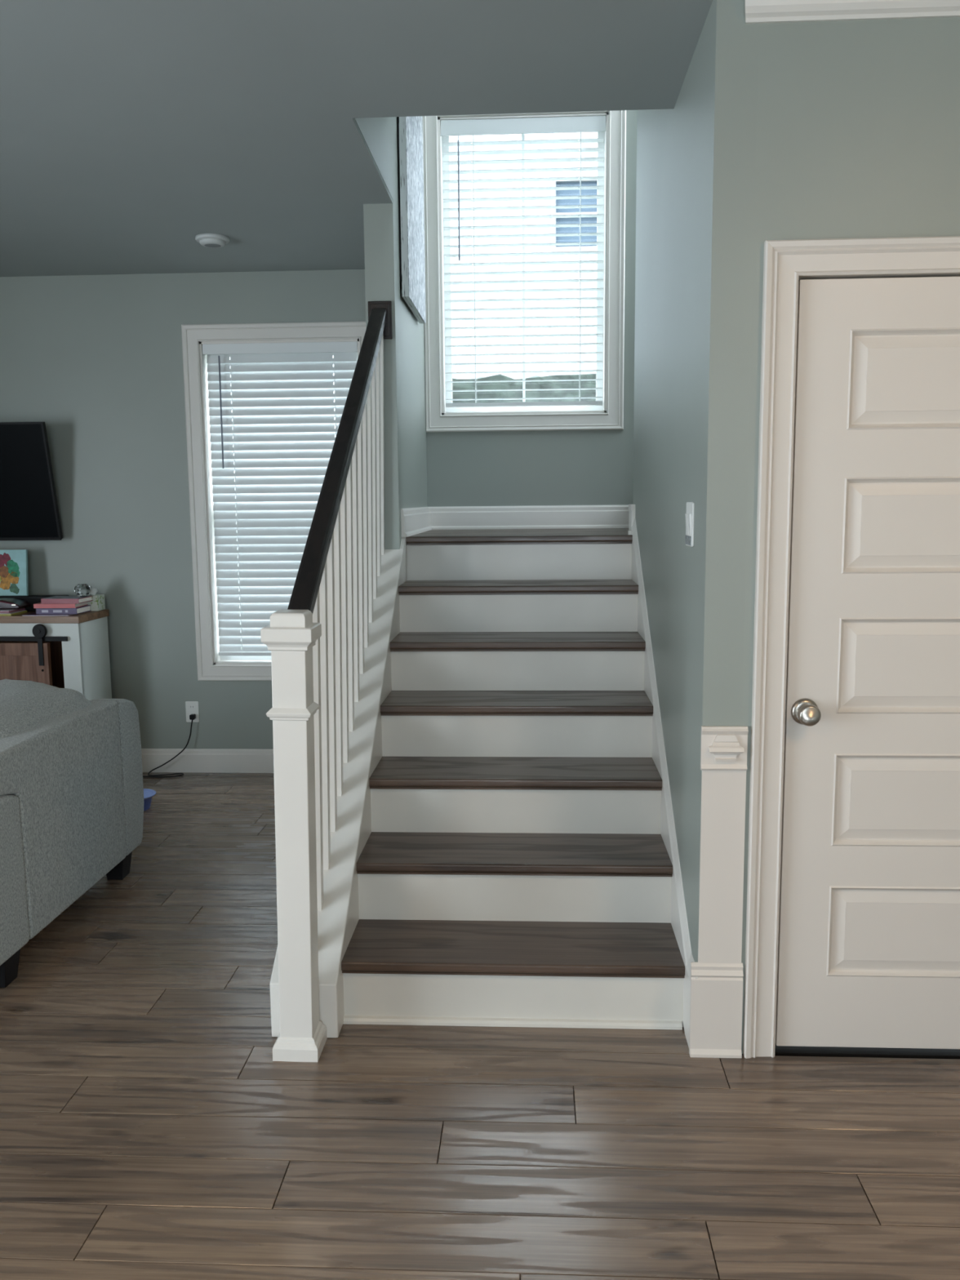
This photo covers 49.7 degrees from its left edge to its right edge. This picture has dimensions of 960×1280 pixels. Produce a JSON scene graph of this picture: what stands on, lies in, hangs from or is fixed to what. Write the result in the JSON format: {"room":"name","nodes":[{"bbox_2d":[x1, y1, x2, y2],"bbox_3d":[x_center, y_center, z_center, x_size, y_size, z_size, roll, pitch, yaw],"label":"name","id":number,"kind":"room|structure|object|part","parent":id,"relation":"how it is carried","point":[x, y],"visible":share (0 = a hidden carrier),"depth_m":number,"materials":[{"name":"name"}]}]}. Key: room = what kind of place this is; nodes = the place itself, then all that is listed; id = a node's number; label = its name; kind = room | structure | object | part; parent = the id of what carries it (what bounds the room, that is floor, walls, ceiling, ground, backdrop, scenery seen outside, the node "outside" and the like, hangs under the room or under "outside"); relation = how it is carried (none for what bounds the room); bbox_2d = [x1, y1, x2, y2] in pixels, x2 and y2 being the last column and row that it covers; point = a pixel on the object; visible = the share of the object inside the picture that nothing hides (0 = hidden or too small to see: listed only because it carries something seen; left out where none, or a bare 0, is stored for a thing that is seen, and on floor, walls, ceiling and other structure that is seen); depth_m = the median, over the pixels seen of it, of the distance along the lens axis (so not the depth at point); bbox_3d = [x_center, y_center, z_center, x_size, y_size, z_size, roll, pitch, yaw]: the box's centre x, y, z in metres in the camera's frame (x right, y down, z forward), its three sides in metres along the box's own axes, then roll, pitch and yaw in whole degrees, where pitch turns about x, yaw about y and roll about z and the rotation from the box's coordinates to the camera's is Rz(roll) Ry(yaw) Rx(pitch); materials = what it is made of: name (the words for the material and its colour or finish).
{"room":"home stair hall","nodes":[
{"label":"home stair hall","id":0,"kind":"room"},
{"bbox_2d":[0,110,636,748],"bbox_3d":[-0.940,-1.905,5.434,7.000,5.300,0.150,0,8,3],"label":"wall","id":1,"kind":"structure","parent":0,"point":[97,360],"depth_m":5.49,"materials":[{"name":"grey paint"}]},
{"bbox_2d":[0,422,62,540],"bbox_3d":[-2.795,-0.834,5.498,1.103,0.615,0.196,0,8,3],"label":"television","id":2,"kind":"object","parent":1,"relation":"attached to","point":[29,510],"visible":1,"depth_m":5.45,"materials":[{"name":"black plastic"}]},
{"bbox_2d":[185,701,199,722],"bbox_3d":[-1.583,0.395,5.699,0.072,0.116,0.007,0,8,3],"label":"wall outlet","id":3,"kind":"object","parent":1,"relation":"attached to","point":[191,707],"visible":1,"depth_m":5.70,"materials":[{"name":"white plastic"}]},
{"bbox_2d":[188,704,195,710],"bbox_3d":[-1.584,0.370,5.694,0.034,0.029,0.002,0,8,3],"label":"receptacle","id":4,"kind":"object","parent":3,"relation":"attached to","point":[191,707],"depth_m":5.69,"materials":[{"name":"white plastic"}]},
{"bbox_2d":[141,748,273,773],"bbox_3d":[-2.325,0.670,5.771,3.885,0.132,0.015,0,8,3],"label":"baseboard","id":5,"kind":"structure","parent":1,"relation":"attached to","point":[190,760],"depth_m":5.72,"materials":[{"name":"white paint"}]},
{"bbox_2d":[181,321,366,680],"bbox_3d":[-1.038,-0.724,5.589,1.020,1.887,0.170,0,8,3],"label":"window","id":6,"kind":"structure","parent":1,"relation":"in","point":[211,666],"depth_m":5.51,"materials":[{"name":"white paint"}]},
{"bbox_3d":[-1.032,-0.319,5.679,0.824,0.864,0.024,0,8,3],"label":"sash","id":7,"kind":"part","parent":6,"relation":"part of","materials":[{"name":"white plastic"}]},
{"bbox_2d":[202,341,357,655],"bbox_3d":[-1.040,-0.737,5.559,0.820,1.657,0.071,0,8,3],"label":"window blind","id":8,"kind":"object","parent":6,"relation":"attached to","point":[283,431],"visible":0.69,"depth_m":5.54,"materials":[{"name":"white plastic"}]},
{"bbox_3d":[-1.307,-0.715,5.556,0.002,1.599,0.001,0,8,3],"label":"ladder cord","id":9,"kind":"part","parent":8,"relation":"part of","materials":[{"name":"white fabric"}]},
{"bbox_3d":[-1.032,0.073,5.676,0.800,0.020,0.050,0,8,3],"label":"rail","id":10,"kind":"part","parent":8,"relation":"part of","materials":[{"name":"white plastic"}]},
{"bbox_3d":[-0.757,-0.716,5.527,0.002,1.599,0.001,0,8,3],"label":"ladder cord","id":11,"kind":"part","parent":8,"relation":"part of","materials":[{"name":"white fabric"}]},
{"bbox_2d":[422,110,626,431],"bbox_3d":[0.227,-1.915,5.362,1.026,1.645,0.170,0,8,3],"label":"window","id":12,"kind":"structure","parent":1,"relation":"in","point":[609,415],"depth_m":5.34,"materials":[{"name":"white paint"}]},
{"bbox_2d":[440,115,605,408],"bbox_3d":[0.224,-1.927,5.333,0.830,1.417,0.071,0,8,3],"label":"window blind","id":13,"kind":"object","parent":12,"relation":"attached to","point":[580,124],"visible":1,"depth_m":5.31,"materials":[{"name":"white plastic"}]},
{"bbox_3d":[-0.030,-1.905,5.328,0.002,1.359,0.001,0,8,3],"label":"ladder cord","id":14,"kind":"part","parent":13,"relation":"part of","materials":[{"name":"white fabric"}]},
{"bbox_3d":[-0.027,-1.913,5.383,0.002,1.359,0.001,0,8,3],"label":"ladder cord","id":15,"kind":"part","parent":13,"relation":"part of","materials":[{"name":"white fabric"}]},
{"bbox_3d":[0.230,-1.236,5.434,0.818,0.020,0.050,0,8,3],"label":"rail","id":16,"kind":"part","parent":13,"relation":"part of","materials":[{"name":"white plastic"}]},
{"bbox_3d":[0.517,-1.914,5.354,0.002,1.359,0.001,0,8,3],"label":"ladder cord","id":17,"kind":"part","parent":13,"relation":"part of","materials":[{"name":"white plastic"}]},
{"bbox_3d":[0.514,-1.907,5.300,0.002,1.359,0.001,0,8,3],"label":"ladder cord","id":18,"kind":"part","parent":13,"relation":"part of","materials":[{"name":"white fabric"}]},
{"bbox_2d":[428,505,629,529],"bbox_3d":[0.468,-0.647,5.444,1.495,0.120,0.024,0,8,3],"label":"baseboard","id":19,"kind":"structure","parent":1,"relation":"attached to","point":[542,517],"depth_m":5.45,"materials":[{"name":"white paint"}]},
{"bbox_2d":[0,0,712,276],"bbox_3d":[-1.162,-1.388,1.140,6.700,0.100,8.510,0,8,3],"label":"ceiling","id":20,"kind":"structure","parent":0,"point":[131,131],"depth_m":3.06,"materials":[{"name":"paint"}]},
{"bbox_2d":[195,233,229,248],"bbox_3d":[-1.206,-1.796,4.669,0.150,0.036,0.150,0,8,3],"label":"smoke detector","id":21,"kind":"object","parent":20,"relation":"attached to","point":[207,240],"visible":1,"depth_m":4.63,"materials":[{"name":"grey plastic"}]},
{"bbox_2d":[204,244,221,247],"bbox_3d":[-1.205,-1.778,4.671,0.072,0.001,0.072,0,8,3],"label":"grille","id":22,"kind":"object","parent":21,"relation":"attached to","point":[206,245],"depth_m":4.67,"materials":[{"name":"grey plastic"}]},
{"bbox_2d":[355,116,427,549],"bbox_3d":[-0.404,-1.755,4.282,0.120,5.300,2.115,0,8,3],"label":"wall","id":23,"kind":"structure","parent":0,"point":[404,355],"depth_m":4.29,"materials":[{"name":"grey paint"}]},
{"bbox_2d":[396,115,426,323],"bbox_3d":[-0.306,-2.003,4.640,0.038,1.025,0.680,0,8,3],"label":"wall art","id":24,"kind":"object","parent":23,"relation":"attached to","point":[410,129],"visible":0.71,"depth_m":4.48,"materials":[{"name":"fabric"}]},
{"bbox_3d":[-0.321,-2.005,4.635,0.008,0.960,0.640,0,8,3],"label":"stretcher frame","id":25,"kind":"part","parent":24,"relation":"part of","materials":[{"name":"wood"}]},
{"bbox_2d":[400,506,431,537],"bbox_3d":[-0.294,-0.572,4.942,0.024,0.120,1.115,0,8,3],"label":"baseboard","id":26,"kind":"structure","parent":23,"relation":"attached to","point":[414,521],"depth_m":4.78,"materials":[{"name":"white paint"}]},
{"bbox_2d":[0,772,959,1279],"bbox_3d":[-1.136,1.352,1.510,6.900,0.100,8.710,0,8,3],"label":"floor","id":27,"kind":"structure","parent":0,"point":[151,1128],"depth_m":2.45,"materials":[{"name":"brown wood"}]},
{"bbox_2d":[0,608,111,700],"bbox_3d":[-2.534,0.311,5.514,1.042,0.916,0.377,0,8,6],"label":"media console","id":28,"kind":"object","parent":27,"relation":"on","point":[72,651],"visible":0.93,"depth_m":5.30,"materials":[{"name":"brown wood"}]},
{"bbox_2d":[0,609,26,616],"bbox_3d":[-2.520,-0.140,5.381,0.260,0.013,0.170,0,8,3],"label":"folder","id":29,"kind":"object","parent":28,"relation":"on","point":[23,611],"visible":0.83,"depth_m":5.31,"materials":[{"name":"yellow"}]},
{"bbox_2d":[0,607,25,613],"bbox_3d":[-2.538,-0.155,5.390,0.265,0.013,0.170,0,8,3],"label":"folder","id":30,"kind":"object","parent":29,"relation":"on","point":[2,611],"visible":0.83,"depth_m":5.34,"materials":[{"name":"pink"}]},
{"bbox_2d":[0,597,31,608],"bbox_3d":[-2.542,-0.192,5.421,0.332,0.050,0.140,0,8,3],"label":"pouch","id":31,"kind":"object","parent":30,"relation":"on","point":[5,603],"visible":1,"depth_m":5.37,"materials":[{"name":"black plastic"}]},
{"bbox_3d":[-2.541,0.047,5.304,0.567,0.065,0.007,0,8,6],"label":"door rail","id":32,"kind":"part","parent":28,"relation":"part of","materials":[{"name":"brown wood"}]},
{"bbox_3d":[-2.507,0.360,5.356,0.627,0.700,0.020,0,8,6],"label":"barn door","id":33,"kind":"part","parent":28,"relation":"part of","materials":[{"name":"brown wood"}]},
{"bbox_3d":[-2.517,0.275,5.688,0.982,0.819,0.010,0,8,6],"label":"panel","id":34,"kind":"part","parent":28,"relation":"part of","materials":[{"name":"brown wood"}]},
{"bbox_2d":[0,595,68,611],"bbox_3d":[-2.542,-0.197,5.540,0.680,0.082,0.072,0,8,3],"label":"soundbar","id":35,"kind":"object","parent":28,"relation":"on","point":[32,599],"visible":0.31,"depth_m":5.50,"materials":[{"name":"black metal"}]},
{"bbox_2d":[0,549,28,595],"bbox_3d":[-2.591,-0.358,5.528,0.355,0.244,0.044,0,8,3],"label":"canvas painting","id":36,"kind":"object","parent":35,"relation":"on","point":[13,562],"visible":1,"depth_m":5.51,"materials":[{"name":"multicoloured fabric"}]},
{"bbox_3d":[-2.550,-0.044,5.332,1.022,0.089,0.022,0,8,6],"label":"rail","id":37,"kind":"part","parent":28,"relation":"part of","materials":[{"name":"white wood"}]},
{"bbox_2d":[22,612,74,616],"bbox_3d":[-2.211,-0.136,5.358,0.240,0.004,0.165,0,8,3],"label":"magazine","id":38,"kind":"object","parent":28,"relation":"on","point":[33,614],"visible":0.64,"depth_m":5.29,"materials":[{"name":"grey paper"}]},
{"bbox_2d":[35,604,90,613],"bbox_3d":[-2.167,-0.158,5.393,0.218,0.030,0.169,0,8,3],"label":"book","id":39,"kind":"object","parent":38,"relation":"on","point":[85,608],"visible":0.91,"depth_m":5.31,"materials":[{"name":"purple paper"}]},
{"bbox_2d":[33,601,88,608],"bbox_3d":[-2.182,-0.185,5.395,0.219,0.022,0.171,0,8,3],"label":"book","id":40,"kind":"object","parent":39,"relation":"on","point":[39,605],"visible":0.79,"depth_m":5.32,"materials":[{"name":"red paper"}]},
{"bbox_2d":[40,595,93,603],"bbox_3d":[-2.150,-0.210,5.393,0.206,0.026,0.167,0,8,3],"label":"book","id":41,"kind":"object","parent":40,"relation":"on","point":[55,599],"visible":1,"depth_m":5.32,"materials":[{"name":"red paper"}]},
{"bbox_2d":[74,583,90,596],"bbox_3d":[-2.077,-0.262,5.417,0.080,0.068,0.081,0,8,3],"label":"ornament","id":42,"kind":"object","parent":41,"relation":"on","point":[81,589],"visible":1,"depth_m":5.39,"materials":[{"name":"clear glass"}]},
{"bbox_3d":[-2.033,0.328,5.491,0.020,0.879,0.320,0,8,6],"label":"panel","id":43,"kind":"part","parent":28,"relation":"part of","materials":[{"name":"white wood"}]},
{"bbox_2d":[87,586,105,611],"bbox_3d":[-2.071,-0.222,5.525,0.100,0.127,0.097,0,8,3],"label":"tissue box","id":44,"kind":"object","parent":28,"relation":"on","point":[98,603],"visible":0.66,"depth_m":5.50,"materials":[{"name":"white cardboard"}]},
{"bbox_2d":[0,698,143,987],"bbox_3d":[-2.248,0.650,3.641,1.662,0.740,1.362,0,8,3],"label":"sofa","id":45,"kind":"object","parent":27,"relation":"on","point":[72,788],"visible":0.94,"depth_m":3.53,"materials":[{"name":"grey fabric"}]},
{"bbox_3d":[-2.273,0.738,3.143,1.662,0.510,0.351,0,8,3],"label":"panel","id":46,"kind":"part","parent":45,"relation":"part of","materials":[{"name":"grey fabric"}]},
{"bbox_2d":[0,679,91,738],"bbox_3d":[-1.674,0.313,3.633,0.410,0.282,0.791,0,8,3],"label":"sofa cushion","id":47,"kind":"object","parent":45,"relation":"on","point":[24,705],"visible":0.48,"depth_m":3.63,"materials":[{"name":"grey fabric"}]},
{"bbox_2d":[143,788,155,810],"bbox_3d":[-1.688,0.788,5.065,0.204,0.074,0.204,0,8,3],"label":"tub","id":48,"kind":"object","parent":27,"relation":"on","point":[148,793],"visible":0.22,"depth_m":5.05,"materials":[{"name":"blue plastic"}]},
{"bbox_2d":[142,714,195,777],"bbox_3d":[-1.747,0.581,5.641,0.393,0.329,0.089,-2,8,-12],"label":"power cord","id":49,"kind":"object","parent":27,"relation":"on","point":[192,717],"visible":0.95,"depth_m":5.67,"materials":[{"name":"black rubber"}]},
{"bbox_2d":[269,504,697,1047],"bbox_3d":[0.811,-0.114,4.054,2.668,2.087,2.881,0,8,3],"label":"staircase","id":50,"kind":"structure","parent":27,"relation":"on","point":[504,851],"depth_m":3.43,"materials":[{"name":"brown wood"}]},
{"bbox_2d":[260,301,392,1062],"bbox_3d":[-0.449,-0.125,3.488,0.141,2.286,1.779,0,8,3],"label":"stair railing","id":51,"kind":"object","parent":50,"relation":"attached to","point":[317,645],"visible":1,"depth_m":3.03,"materials":[{"name":"white paint"}]},
{"bbox_3d":[-0.487,0.540,2.746,0.105,1.166,0.089,0,8,3],"label":"newel post","id":52,"kind":"part","parent":51,"relation":"part of","materials":[{"name":"white paint"}]},
{"bbox_3d":[-0.445,-0.671,3.455,0.062,1.134,1.637,0,8,3],"label":"handrail","id":53,"kind":"part","parent":51,"relation":"part of","materials":[{"name":"brown wood"}]},
{"bbox_3d":[-0.407,-1.300,4.207,0.076,0.128,0.008,0,8,3],"label":"rosette panel","id":54,"kind":"part","parent":51,"relation":"part of","materials":[{"name":"brown wood"}]},
{"bbox_3d":[0.088,1.087,2.943,0.962,0.018,0.016,0,8,3],"label":"shoe moulding","id":55,"kind":"part","parent":50,"relation":"part of","materials":[{"name":"white paint"}]},
{"bbox_2d":[632,0,759,962],"bbox_3d":[0.656,-1.644,3.391,0.100,5.300,1.940,0,8,3],"label":"wall","id":56,"kind":"structure","parent":0,"point":[696,157],"depth_m":2.75,"materials":[{"name":"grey paint"}]},
{"bbox_2d":[684,502,694,546],"bbox_3d":[0.575,-0.319,2.848,0.011,0.120,0.118,0,8,3],"label":"light switch","id":57,"kind":"object","parent":56,"relation":"attached to","point":[690,515],"visible":1,"depth_m":2.82,"materials":[{"name":"white plastic"}]},
{"bbox_2d":[688,961,743,1057],"bbox_3d":[0.629,0.986,2.758,0.136,0.258,0.022,0,8,3],"label":"baseboard","id":58,"kind":"structure","parent":56,"relation":"attached to","point":[716,997],"depth_m":2.75,"materials":[{"name":"white paint"}]},
{"bbox_2d":[697,235,959,1058],"bbox_3d":[1.128,0.068,2.668,1.108,2.092,0.143,0,8,3],"label":"door frame","id":59,"kind":"structure","parent":56,"relation":"attached to","point":[784,261],"depth_m":2.62,"materials":[{"name":"white paint"}]},
{"bbox_2d":[745,0,959,23],"bbox_3d":[1.429,-1.486,2.356,1.652,0.078,0.072,0,8,3],"label":"crown molding","id":60,"kind":"structure","parent":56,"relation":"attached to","point":[757,11],"depth_m":2.40,"materials":[{"name":"white paint"}]},
{"bbox_2d":[775,276,959,1048],"bbox_3d":[1.188,0.108,2.612,0.808,1.982,0.097,0,8,3],"label":"door","id":61,"kind":"structure","parent":56,"relation":"in","point":[868,940],"depth_m":2.63,"materials":[{"name":"white paint"}]},
{"bbox_3d":[0.788,0.185,2.674,0.002,0.065,0.024,0,8,3],"label":"latch plate","id":62,"kind":"part","parent":61,"relation":"part of","materials":[{"name":"silver metal"}]},
{"bbox_3d":[0.829,0.187,2.618,0.055,0.055,0.051,0,8,3],"label":"knob","id":63,"kind":"part","parent":61,"relation":"part of","materials":[{"name":"silver metal"}]},
{"bbox_3d":[1.196,0.765,2.728,0.559,0.250,0.032,0,8,3],"label":"panel","id":64,"kind":"part","parent":61,"relation":"part of","materials":[{"name":"white paint"}]},
{"bbox_3d":[1.193,0.412,2.680,0.559,0.247,0.032,0,8,3],"label":"panel","id":65,"kind":"part","parent":61,"relation":"part of","materials":[{"name":"white paint"}]},
{"bbox_3d":[1.189,0.063,2.633,0.559,0.248,0.032,0,8,3],"label":"panel","id":66,"kind":"part","parent":61,"relation":"part of","materials":[{"name":"white paint"}]},
{"bbox_3d":[1.186,-0.287,2.585,0.559,0.240,0.032,0,8,3],"label":"panel","id":67,"kind":"part","parent":61,"relation":"part of","materials":[{"name":"white paint"}]},
{"bbox_3d":[1.183,-0.640,2.538,0.559,0.241,0.032,0,8,3],"label":"panel","id":68,"kind":"part","parent":61,"relation":"part of","materials":[{"name":"white paint"}]},
{"bbox_2d":[700,17,959,1053],"bbox_3d":[1.419,-0.216,2.610,1.704,2.665,0.150,0,8,3],"label":"wall","id":69,"kind":"structure","parent":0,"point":[858,136],"depth_m":2.46,"materials":[{"name":"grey paint"}]},
{"label":"outside","id":70,"kind":"structure","parent":0,"visible":0},
{"bbox_3d":[1.250,-1.417,25.364,60.000,0.150,39.290,0,8,3],"label":"lawn","id":71,"kind":"structure","parent":70,"visible":0},
{"bbox_2d":[229,131,597,640],"bbox_3d":[-0.222,-4.081,16.434,16.800,7.550,6.400,0,8,3],"label":"house","id":72,"kind":"structure","parent":71,"relation":"on","point":[584,294],"depth_m":13.45,"materials":[{"name":"white"}]},
{"bbox_2d":[452,373,595,403],"bbox_3d":[2.506,-0.798,9.156,6.681,3.050,1.002,0,8,3],"label":"hedge","id":73,"kind":"object","parent":71,"relation":"on","point":[506,376],"visible":0.05,"depth_m":8.63,"materials":[{"name":"green plant"}]}
]}

